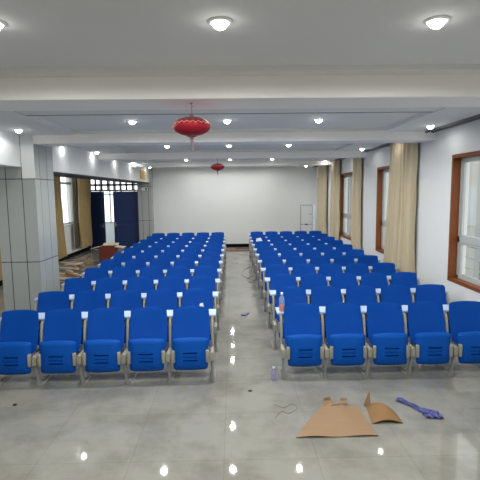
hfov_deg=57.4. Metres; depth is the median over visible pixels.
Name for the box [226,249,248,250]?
plank
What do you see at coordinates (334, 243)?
chair
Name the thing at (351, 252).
chair
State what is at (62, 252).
curtain
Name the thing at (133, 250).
chair
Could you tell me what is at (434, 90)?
beam
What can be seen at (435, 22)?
recessed light
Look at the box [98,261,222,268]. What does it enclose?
board
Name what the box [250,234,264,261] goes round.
chair
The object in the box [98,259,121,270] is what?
chair
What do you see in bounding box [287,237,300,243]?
chair
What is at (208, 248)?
chair
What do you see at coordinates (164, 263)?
chair
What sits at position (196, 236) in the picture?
chair
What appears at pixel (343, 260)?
chair
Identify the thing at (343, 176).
window
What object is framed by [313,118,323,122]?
recessed light
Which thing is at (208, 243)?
chair
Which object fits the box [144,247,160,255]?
chair
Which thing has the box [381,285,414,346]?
chair
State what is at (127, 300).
chair
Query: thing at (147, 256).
chair
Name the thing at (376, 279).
chair
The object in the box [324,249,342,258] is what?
chair
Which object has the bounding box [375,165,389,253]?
window
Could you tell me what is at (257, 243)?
chair
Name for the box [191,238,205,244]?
chair
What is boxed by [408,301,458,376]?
chair
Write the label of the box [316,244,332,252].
chair
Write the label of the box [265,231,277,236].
chair
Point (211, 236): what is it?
chair
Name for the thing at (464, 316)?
chair
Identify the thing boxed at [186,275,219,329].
chair
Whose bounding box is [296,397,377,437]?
cardboard sheet
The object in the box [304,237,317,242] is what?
chair
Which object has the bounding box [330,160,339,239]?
curtain
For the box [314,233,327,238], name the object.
chair
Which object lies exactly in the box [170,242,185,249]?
chair
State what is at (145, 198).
column
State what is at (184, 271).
chair
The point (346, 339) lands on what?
chair
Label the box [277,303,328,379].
chair
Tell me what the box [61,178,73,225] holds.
window
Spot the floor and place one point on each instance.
(190, 427)
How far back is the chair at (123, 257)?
10.35 m
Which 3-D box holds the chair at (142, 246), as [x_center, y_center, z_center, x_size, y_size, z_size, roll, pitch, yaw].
[-2.827,0.527,12.383,0.528,0.882,0.608,-1,6,-2]
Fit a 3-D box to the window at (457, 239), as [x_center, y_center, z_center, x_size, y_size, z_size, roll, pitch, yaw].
[3.466,-0.244,6.041,0.262,1.982,1.832,-1,6,-1]
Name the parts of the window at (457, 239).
frame, sash, sash, guard rail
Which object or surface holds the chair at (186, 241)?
on the floor
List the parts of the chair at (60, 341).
hinge plate, seat, backrest, hinge plate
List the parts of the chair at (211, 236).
backrest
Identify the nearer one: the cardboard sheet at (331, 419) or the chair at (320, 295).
the cardboard sheet at (331, 419)
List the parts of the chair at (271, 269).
backrest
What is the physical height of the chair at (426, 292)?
0.882 m
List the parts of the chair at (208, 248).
backrest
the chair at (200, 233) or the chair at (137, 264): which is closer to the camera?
the chair at (137, 264)
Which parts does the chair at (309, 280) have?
backrest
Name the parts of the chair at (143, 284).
backrest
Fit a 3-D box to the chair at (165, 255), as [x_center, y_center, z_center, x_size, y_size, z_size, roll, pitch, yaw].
[-1.756,0.730,10.417,0.528,0.882,0.608,-1,6,-2]
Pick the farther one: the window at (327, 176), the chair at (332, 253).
the window at (327, 176)
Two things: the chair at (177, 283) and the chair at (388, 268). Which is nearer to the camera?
the chair at (177, 283)
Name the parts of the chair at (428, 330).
hinge plate, backrest, seat, hinge plate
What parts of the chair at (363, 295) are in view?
backrest, seat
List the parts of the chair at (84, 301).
seat, backrest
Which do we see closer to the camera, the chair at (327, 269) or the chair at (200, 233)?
the chair at (327, 269)
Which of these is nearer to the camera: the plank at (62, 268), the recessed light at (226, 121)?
the recessed light at (226, 121)
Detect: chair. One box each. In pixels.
[0,310,38,384]
[31,291,68,356]
[31,309,81,386]
[61,278,91,308]
[70,290,105,343]
[76,308,124,385]
[82,267,107,280]
[93,277,122,307]
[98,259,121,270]
[107,290,141,342]
[110,267,135,279]
[113,253,131,262]
[121,307,166,384]
[123,259,145,269]
[124,247,140,255]
[124,276,153,306]
[133,243,148,249]
[135,252,154,261]
[137,266,162,279]
[140,239,154,245]
[143,289,177,341]
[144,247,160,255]
[147,236,159,241]
[147,258,170,269]
[151,243,166,249]
[152,233,164,237]
[155,276,184,306]
[156,252,176,261]
[157,239,171,245]
[162,236,175,241]
[164,247,180,254]
[164,266,190,278]
[166,306,215,382]
[167,233,179,237]
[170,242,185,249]
[172,258,194,268]
[174,239,188,244]
[177,252,198,260]
[178,235,191,240]
[179,288,217,351]
[182,233,194,237]
[184,246,201,254]
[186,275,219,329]
[188,242,203,248]
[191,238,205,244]
[191,265,221,312]
[194,235,207,240]
[196,258,222,299]
[197,232,209,237]
[199,251,223,289]
[204,246,223,280]
[206,242,224,273]
[208,238,225,267]
[210,235,225,261]
[211,232,225,249]
[249,231,262,256]
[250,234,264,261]
[251,237,267,266]
[252,241,270,272]
[254,245,275,279]
[256,250,279,288]
[259,256,284,298]
[262,264,290,311]
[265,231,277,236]
[266,274,298,327]
[267,234,280,239]
[270,237,283,243]
[271,286,309,349]
[273,241,288,247]
[277,245,293,252]
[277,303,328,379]
[280,231,291,236]
[281,250,299,259]
[283,234,295,239]
[286,256,308,266]
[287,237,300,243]
[291,240,306,247]
[292,264,317,276]
[294,231,306,235]
[296,245,312,252]
[299,234,311,239]
[300,273,329,303]
[302,250,322,258]
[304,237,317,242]
[309,231,320,235]
[309,240,324,247]
[310,256,332,266]
[311,286,344,337]
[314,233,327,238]
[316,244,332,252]
[319,263,344,276]
[320,236,334,242]
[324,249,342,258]
[325,303,371,377]
[327,240,342,246]
[331,273,359,302]
[334,255,355,266]
[336,244,352,252]
[346,249,363,258]
[346,263,370,275]
[346,285,379,337]
[358,255,379,265]
[361,272,389,288]
[367,302,415,376]
[372,263,397,275]
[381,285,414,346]
[391,272,419,301]
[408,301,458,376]
[415,284,453,343]
[449,301,479,366]
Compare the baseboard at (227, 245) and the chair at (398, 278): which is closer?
the chair at (398, 278)
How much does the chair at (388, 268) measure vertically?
0.882 m
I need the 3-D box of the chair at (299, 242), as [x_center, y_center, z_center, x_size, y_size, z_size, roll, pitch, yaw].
[1.719,0.456,12.541,0.528,0.882,0.608,-1,6,-1]
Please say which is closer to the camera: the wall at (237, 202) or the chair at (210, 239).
the chair at (210, 239)
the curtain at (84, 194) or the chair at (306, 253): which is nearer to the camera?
the chair at (306, 253)
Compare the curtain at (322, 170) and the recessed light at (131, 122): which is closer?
the recessed light at (131, 122)
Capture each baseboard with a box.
[0,246,90,285]
[226,244,248,246]
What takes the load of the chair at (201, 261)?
on the floor
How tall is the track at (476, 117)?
0.030 m
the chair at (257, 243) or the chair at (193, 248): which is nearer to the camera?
the chair at (193, 248)
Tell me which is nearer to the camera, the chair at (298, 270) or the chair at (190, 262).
the chair at (298, 270)
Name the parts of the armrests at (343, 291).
modesty panel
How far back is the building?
19.99 m
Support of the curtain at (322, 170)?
hanging from the track
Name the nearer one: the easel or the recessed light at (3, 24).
the recessed light at (3, 24)
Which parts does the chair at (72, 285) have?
backrest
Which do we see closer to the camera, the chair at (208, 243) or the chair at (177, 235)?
the chair at (208, 243)
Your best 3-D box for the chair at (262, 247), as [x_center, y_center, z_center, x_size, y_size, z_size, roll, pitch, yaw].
[0.668,0.580,11.525,0.580,0.882,0.605,-1,6,-1]
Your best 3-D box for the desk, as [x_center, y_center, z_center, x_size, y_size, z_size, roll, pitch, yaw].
[-4.313,0.439,14.505,1.082,0.628,0.610,-1,6,-1]
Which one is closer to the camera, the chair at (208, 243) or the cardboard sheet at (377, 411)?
the cardboard sheet at (377, 411)
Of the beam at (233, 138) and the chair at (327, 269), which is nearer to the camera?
the beam at (233, 138)
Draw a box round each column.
[0,135,59,310]
[137,168,154,240]
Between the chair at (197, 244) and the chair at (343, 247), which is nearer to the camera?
the chair at (343, 247)
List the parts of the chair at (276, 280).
backrest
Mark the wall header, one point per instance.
(68, 161)
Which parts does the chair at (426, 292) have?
backrest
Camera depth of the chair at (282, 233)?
15.53 m
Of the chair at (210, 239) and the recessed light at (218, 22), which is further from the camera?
the chair at (210, 239)
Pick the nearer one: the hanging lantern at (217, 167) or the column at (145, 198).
the hanging lantern at (217, 167)
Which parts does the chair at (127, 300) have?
backrest, seat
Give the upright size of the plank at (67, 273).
0.040 m
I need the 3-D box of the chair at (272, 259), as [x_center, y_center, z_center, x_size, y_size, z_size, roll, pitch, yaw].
[0.704,0.799,9.520,0.580,0.882,0.605,-1,6,-1]
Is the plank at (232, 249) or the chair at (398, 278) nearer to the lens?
the chair at (398, 278)
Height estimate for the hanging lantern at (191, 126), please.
0.431 m
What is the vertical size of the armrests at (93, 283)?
0.206 m
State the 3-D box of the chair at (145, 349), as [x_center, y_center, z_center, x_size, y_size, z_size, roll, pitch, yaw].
[-1.149,1.271,5.423,0.528,0.882,0.608,-1,6,-2]
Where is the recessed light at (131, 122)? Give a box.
[127,120,137,124]
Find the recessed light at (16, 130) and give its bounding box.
[13,129,23,132]
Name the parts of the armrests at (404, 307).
modesty panel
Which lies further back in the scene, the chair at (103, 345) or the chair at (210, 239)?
the chair at (210, 239)
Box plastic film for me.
[396,397,443,418]
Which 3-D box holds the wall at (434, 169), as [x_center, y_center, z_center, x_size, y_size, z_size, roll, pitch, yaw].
[3.448,-0.305,7.926,0.260,3.360,20.900,-1,6,-1]
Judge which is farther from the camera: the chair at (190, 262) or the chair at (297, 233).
the chair at (297, 233)
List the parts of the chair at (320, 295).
seat, backrest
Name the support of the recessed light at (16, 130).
in the ceiling
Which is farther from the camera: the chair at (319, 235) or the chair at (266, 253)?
the chair at (319, 235)
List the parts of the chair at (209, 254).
backrest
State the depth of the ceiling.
3.23 m
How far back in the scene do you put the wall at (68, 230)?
16.19 m
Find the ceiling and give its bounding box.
[0,0,479,168]
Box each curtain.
[0,250,2,279]
[54,176,66,258]
[72,178,78,248]
[77,178,92,247]
[317,165,326,233]
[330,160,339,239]
[351,158,361,248]
[383,143,417,272]
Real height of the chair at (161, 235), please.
0.882 m
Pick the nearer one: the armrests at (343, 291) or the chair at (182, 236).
the armrests at (343, 291)
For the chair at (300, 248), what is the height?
0.882 m
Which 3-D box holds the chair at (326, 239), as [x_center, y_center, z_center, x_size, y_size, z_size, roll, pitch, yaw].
[2.737,0.333,13.558,0.528,0.882,0.608,-1,6,-1]
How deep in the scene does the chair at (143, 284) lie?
7.38 m
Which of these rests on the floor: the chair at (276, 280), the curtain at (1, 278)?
the chair at (276, 280)
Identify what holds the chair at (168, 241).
on the floor
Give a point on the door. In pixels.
(125, 202)
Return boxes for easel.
[300,205,312,230]
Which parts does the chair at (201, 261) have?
backrest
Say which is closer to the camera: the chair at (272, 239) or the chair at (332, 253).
the chair at (332, 253)
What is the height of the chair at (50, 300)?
0.882 m
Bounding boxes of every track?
[362,143,392,151]
[425,114,479,132]
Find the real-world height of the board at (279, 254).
0.206 m
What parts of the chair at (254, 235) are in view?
backrest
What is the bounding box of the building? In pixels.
[347,161,479,279]
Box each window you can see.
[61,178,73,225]
[317,176,327,196]
[339,172,352,239]
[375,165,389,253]
[447,150,479,292]
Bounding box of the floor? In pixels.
[0,247,479,479]
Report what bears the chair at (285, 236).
on the floor
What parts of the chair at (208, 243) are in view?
backrest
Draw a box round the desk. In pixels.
[91,243,125,263]
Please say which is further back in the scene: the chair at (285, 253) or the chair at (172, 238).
the chair at (172, 238)
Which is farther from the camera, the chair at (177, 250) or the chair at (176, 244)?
the chair at (176, 244)
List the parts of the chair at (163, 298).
backrest, seat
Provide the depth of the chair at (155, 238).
14.37 m
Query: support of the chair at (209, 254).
on the floor
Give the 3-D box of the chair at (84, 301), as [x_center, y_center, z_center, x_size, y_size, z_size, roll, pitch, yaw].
[-2.203,1.177,6.386,0.528,0.882,0.608,-1,6,-2]
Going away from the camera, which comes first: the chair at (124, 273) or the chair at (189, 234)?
the chair at (124, 273)
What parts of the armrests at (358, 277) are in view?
modesty panel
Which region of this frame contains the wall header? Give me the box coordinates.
[52,146,148,182]
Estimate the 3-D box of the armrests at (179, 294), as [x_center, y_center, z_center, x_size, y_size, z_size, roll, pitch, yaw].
[-1.663,0.929,6.575,2.681,0.206,0.270,-1,6,-2]
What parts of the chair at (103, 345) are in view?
hinge plate, seat, backrest, hinge plate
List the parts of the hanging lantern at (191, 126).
zigzag trim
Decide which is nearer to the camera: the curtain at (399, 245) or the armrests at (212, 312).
the armrests at (212, 312)
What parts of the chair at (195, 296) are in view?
backrest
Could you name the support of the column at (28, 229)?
on the floor
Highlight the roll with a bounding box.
[312,205,315,230]
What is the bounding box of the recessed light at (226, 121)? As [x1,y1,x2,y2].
[222,119,231,123]
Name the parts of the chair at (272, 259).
backrest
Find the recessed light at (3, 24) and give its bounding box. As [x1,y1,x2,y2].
[0,20,6,28]
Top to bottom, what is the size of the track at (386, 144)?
0.030 m
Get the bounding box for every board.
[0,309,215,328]
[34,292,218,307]
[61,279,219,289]
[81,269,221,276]
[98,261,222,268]
[111,254,223,260]
[253,247,354,253]
[255,252,366,258]
[258,259,380,267]
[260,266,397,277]
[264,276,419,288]
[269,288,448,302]
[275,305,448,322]
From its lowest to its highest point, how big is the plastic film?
0.041 m
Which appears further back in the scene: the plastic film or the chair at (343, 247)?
the chair at (343, 247)
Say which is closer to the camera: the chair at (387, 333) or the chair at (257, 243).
the chair at (387, 333)
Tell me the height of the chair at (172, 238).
0.882 m
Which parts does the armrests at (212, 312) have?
modesty panel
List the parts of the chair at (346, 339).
hinge plate, backrest, seat, hinge plate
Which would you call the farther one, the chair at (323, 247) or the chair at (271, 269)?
the chair at (323, 247)
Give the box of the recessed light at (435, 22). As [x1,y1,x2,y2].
[423,15,450,28]
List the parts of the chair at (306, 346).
hinge plate, backrest, seat, hinge plate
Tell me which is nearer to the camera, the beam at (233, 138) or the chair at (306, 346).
the chair at (306, 346)
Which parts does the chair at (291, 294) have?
seat, backrest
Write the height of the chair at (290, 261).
0.882 m
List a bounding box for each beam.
[0,74,479,110]
[32,131,435,145]
[98,151,368,160]
[131,161,330,167]
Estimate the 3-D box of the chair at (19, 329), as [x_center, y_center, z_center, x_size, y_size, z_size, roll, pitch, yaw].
[-2.702,1.295,5.364,0.528,0.882,0.608,-1,6,-2]
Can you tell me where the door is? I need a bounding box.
[90,180,139,249]
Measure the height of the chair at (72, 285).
0.882 m
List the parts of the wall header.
header panel, header panel, header panel, header panel, header panel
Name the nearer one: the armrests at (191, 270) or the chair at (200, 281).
the chair at (200, 281)
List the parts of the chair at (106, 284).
backrest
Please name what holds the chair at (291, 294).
on the floor
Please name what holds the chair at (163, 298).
on the floor
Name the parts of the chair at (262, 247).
backrest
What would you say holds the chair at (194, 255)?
on the floor
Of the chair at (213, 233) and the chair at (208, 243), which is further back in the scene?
the chair at (213, 233)
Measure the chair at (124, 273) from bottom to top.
0.882 m
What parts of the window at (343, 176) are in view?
sash, sash, frame, sash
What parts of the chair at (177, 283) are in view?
backrest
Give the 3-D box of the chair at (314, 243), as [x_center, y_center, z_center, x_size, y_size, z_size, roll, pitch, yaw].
[2.236,0.449,12.548,0.528,0.882,0.608,-1,6,-1]
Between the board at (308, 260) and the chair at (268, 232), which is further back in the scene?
the chair at (268, 232)
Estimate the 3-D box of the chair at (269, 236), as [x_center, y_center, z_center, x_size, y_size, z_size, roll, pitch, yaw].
[1.165,0.243,14.540,0.528,0.882,0.608,-1,6,-1]
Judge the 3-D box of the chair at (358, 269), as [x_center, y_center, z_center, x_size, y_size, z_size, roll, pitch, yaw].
[2.308,0.888,8.537,0.528,0.882,0.608,-1,6,-1]
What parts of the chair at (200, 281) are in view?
backrest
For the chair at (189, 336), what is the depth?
5.30 m
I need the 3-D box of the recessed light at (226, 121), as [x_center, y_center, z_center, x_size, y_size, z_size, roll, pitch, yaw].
[-0.186,-1.709,6.349,0.156,0.050,0.156,-1,6,-1]
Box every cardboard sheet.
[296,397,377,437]
[363,391,402,423]
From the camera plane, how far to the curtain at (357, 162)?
11.67 m
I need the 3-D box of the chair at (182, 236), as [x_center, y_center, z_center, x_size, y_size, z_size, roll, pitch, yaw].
[-1.827,0.291,14.427,0.528,0.882,0.608,-1,6,-2]
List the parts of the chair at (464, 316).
hinge plate, backrest, seat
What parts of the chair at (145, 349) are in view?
hinge plate, seat, backrest, hinge plate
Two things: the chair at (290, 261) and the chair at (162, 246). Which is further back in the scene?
the chair at (162, 246)
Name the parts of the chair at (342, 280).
backrest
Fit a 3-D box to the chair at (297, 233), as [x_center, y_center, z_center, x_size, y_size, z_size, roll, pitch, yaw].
[2.183,0.120,15.556,0.528,0.882,0.608,-1,6,-1]
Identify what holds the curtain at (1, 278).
hanging from the rail
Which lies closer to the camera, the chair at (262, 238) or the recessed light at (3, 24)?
the recessed light at (3, 24)
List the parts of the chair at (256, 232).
backrest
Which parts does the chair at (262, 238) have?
backrest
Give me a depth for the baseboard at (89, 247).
16.09 m
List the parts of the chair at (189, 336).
hinge plate, seat, backrest, hinge plate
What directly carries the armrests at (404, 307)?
attached to the chair at (306, 346)
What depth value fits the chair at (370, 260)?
9.52 m
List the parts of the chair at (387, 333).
hinge plate, backrest, seat, hinge plate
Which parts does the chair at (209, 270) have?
backrest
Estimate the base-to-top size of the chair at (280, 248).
0.882 m
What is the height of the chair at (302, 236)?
0.882 m
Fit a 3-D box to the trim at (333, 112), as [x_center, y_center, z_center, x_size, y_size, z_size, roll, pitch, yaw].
[-0.112,-1.607,5.567,5.160,0.014,0.012,-1,6,-1]
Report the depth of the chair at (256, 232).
15.50 m
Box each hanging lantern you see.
[173,103,210,150]
[211,159,223,174]
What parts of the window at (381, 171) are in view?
sash, frame, sash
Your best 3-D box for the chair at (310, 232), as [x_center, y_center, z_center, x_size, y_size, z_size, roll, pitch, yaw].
[2.701,0.113,15.563,0.528,0.882,0.608,-1,6,-1]
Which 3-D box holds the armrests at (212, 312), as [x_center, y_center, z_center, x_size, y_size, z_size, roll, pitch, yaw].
[-1.645,1.039,5.573,2.681,0.206,0.270,-1,6,-2]
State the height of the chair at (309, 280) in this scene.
0.882 m
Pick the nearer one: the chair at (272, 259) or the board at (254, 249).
the chair at (272, 259)
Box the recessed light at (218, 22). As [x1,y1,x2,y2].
[207,16,232,29]
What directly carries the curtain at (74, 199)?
hanging from the rail
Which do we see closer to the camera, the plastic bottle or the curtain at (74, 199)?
the plastic bottle
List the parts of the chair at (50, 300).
seat, backrest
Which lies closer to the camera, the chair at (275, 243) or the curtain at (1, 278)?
the curtain at (1, 278)
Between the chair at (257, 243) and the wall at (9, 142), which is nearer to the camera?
the wall at (9, 142)
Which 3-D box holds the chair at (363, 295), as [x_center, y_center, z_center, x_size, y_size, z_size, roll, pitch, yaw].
[1.825,1.115,6.525,0.528,0.882,0.608,-1,6,-1]
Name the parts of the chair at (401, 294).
backrest, seat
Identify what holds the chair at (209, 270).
on the floor
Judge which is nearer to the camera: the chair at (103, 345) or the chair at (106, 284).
the chair at (103, 345)
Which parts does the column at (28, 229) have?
panel, panel, panel, panel, panel, panel, panel, panel, panel, panel, panel, panel, panel, panel, panel, panel, panel, panel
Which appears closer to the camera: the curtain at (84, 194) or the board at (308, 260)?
the board at (308, 260)
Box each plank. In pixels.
[60,267,78,269]
[65,272,79,276]
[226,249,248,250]
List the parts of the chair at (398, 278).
backrest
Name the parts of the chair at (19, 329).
seat, backrest, hinge plate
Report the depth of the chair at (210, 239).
13.44 m
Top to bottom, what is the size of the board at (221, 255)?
0.206 m
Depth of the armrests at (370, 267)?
8.68 m
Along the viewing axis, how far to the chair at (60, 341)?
5.25 m
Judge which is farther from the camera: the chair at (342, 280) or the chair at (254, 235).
the chair at (254, 235)
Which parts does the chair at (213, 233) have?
backrest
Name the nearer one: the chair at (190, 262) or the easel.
the chair at (190, 262)
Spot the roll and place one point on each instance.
(314, 206)
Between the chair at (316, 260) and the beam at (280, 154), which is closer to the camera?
the chair at (316, 260)
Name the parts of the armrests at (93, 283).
modesty panel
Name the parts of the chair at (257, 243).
backrest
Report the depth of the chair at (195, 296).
6.41 m
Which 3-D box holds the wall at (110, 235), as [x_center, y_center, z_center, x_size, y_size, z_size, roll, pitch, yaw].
[-4.950,-1.526,20.245,5.200,3.300,0.150,-1,6,-1]
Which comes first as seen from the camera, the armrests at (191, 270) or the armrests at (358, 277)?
the armrests at (358, 277)
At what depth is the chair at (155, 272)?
8.38 m
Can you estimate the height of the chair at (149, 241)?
0.882 m
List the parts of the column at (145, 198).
panel, panel, panel, panel, panel, panel, panel, panel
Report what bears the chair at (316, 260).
on the floor
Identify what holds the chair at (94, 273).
on the floor
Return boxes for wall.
[0,130,20,166]
[64,177,90,254]
[91,167,315,247]
[99,180,134,242]
[316,119,479,302]
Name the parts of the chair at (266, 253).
backrest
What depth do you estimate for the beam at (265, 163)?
14.52 m
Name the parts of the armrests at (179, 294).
modesty panel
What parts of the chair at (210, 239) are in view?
backrest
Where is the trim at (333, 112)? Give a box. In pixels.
[26,112,405,115]

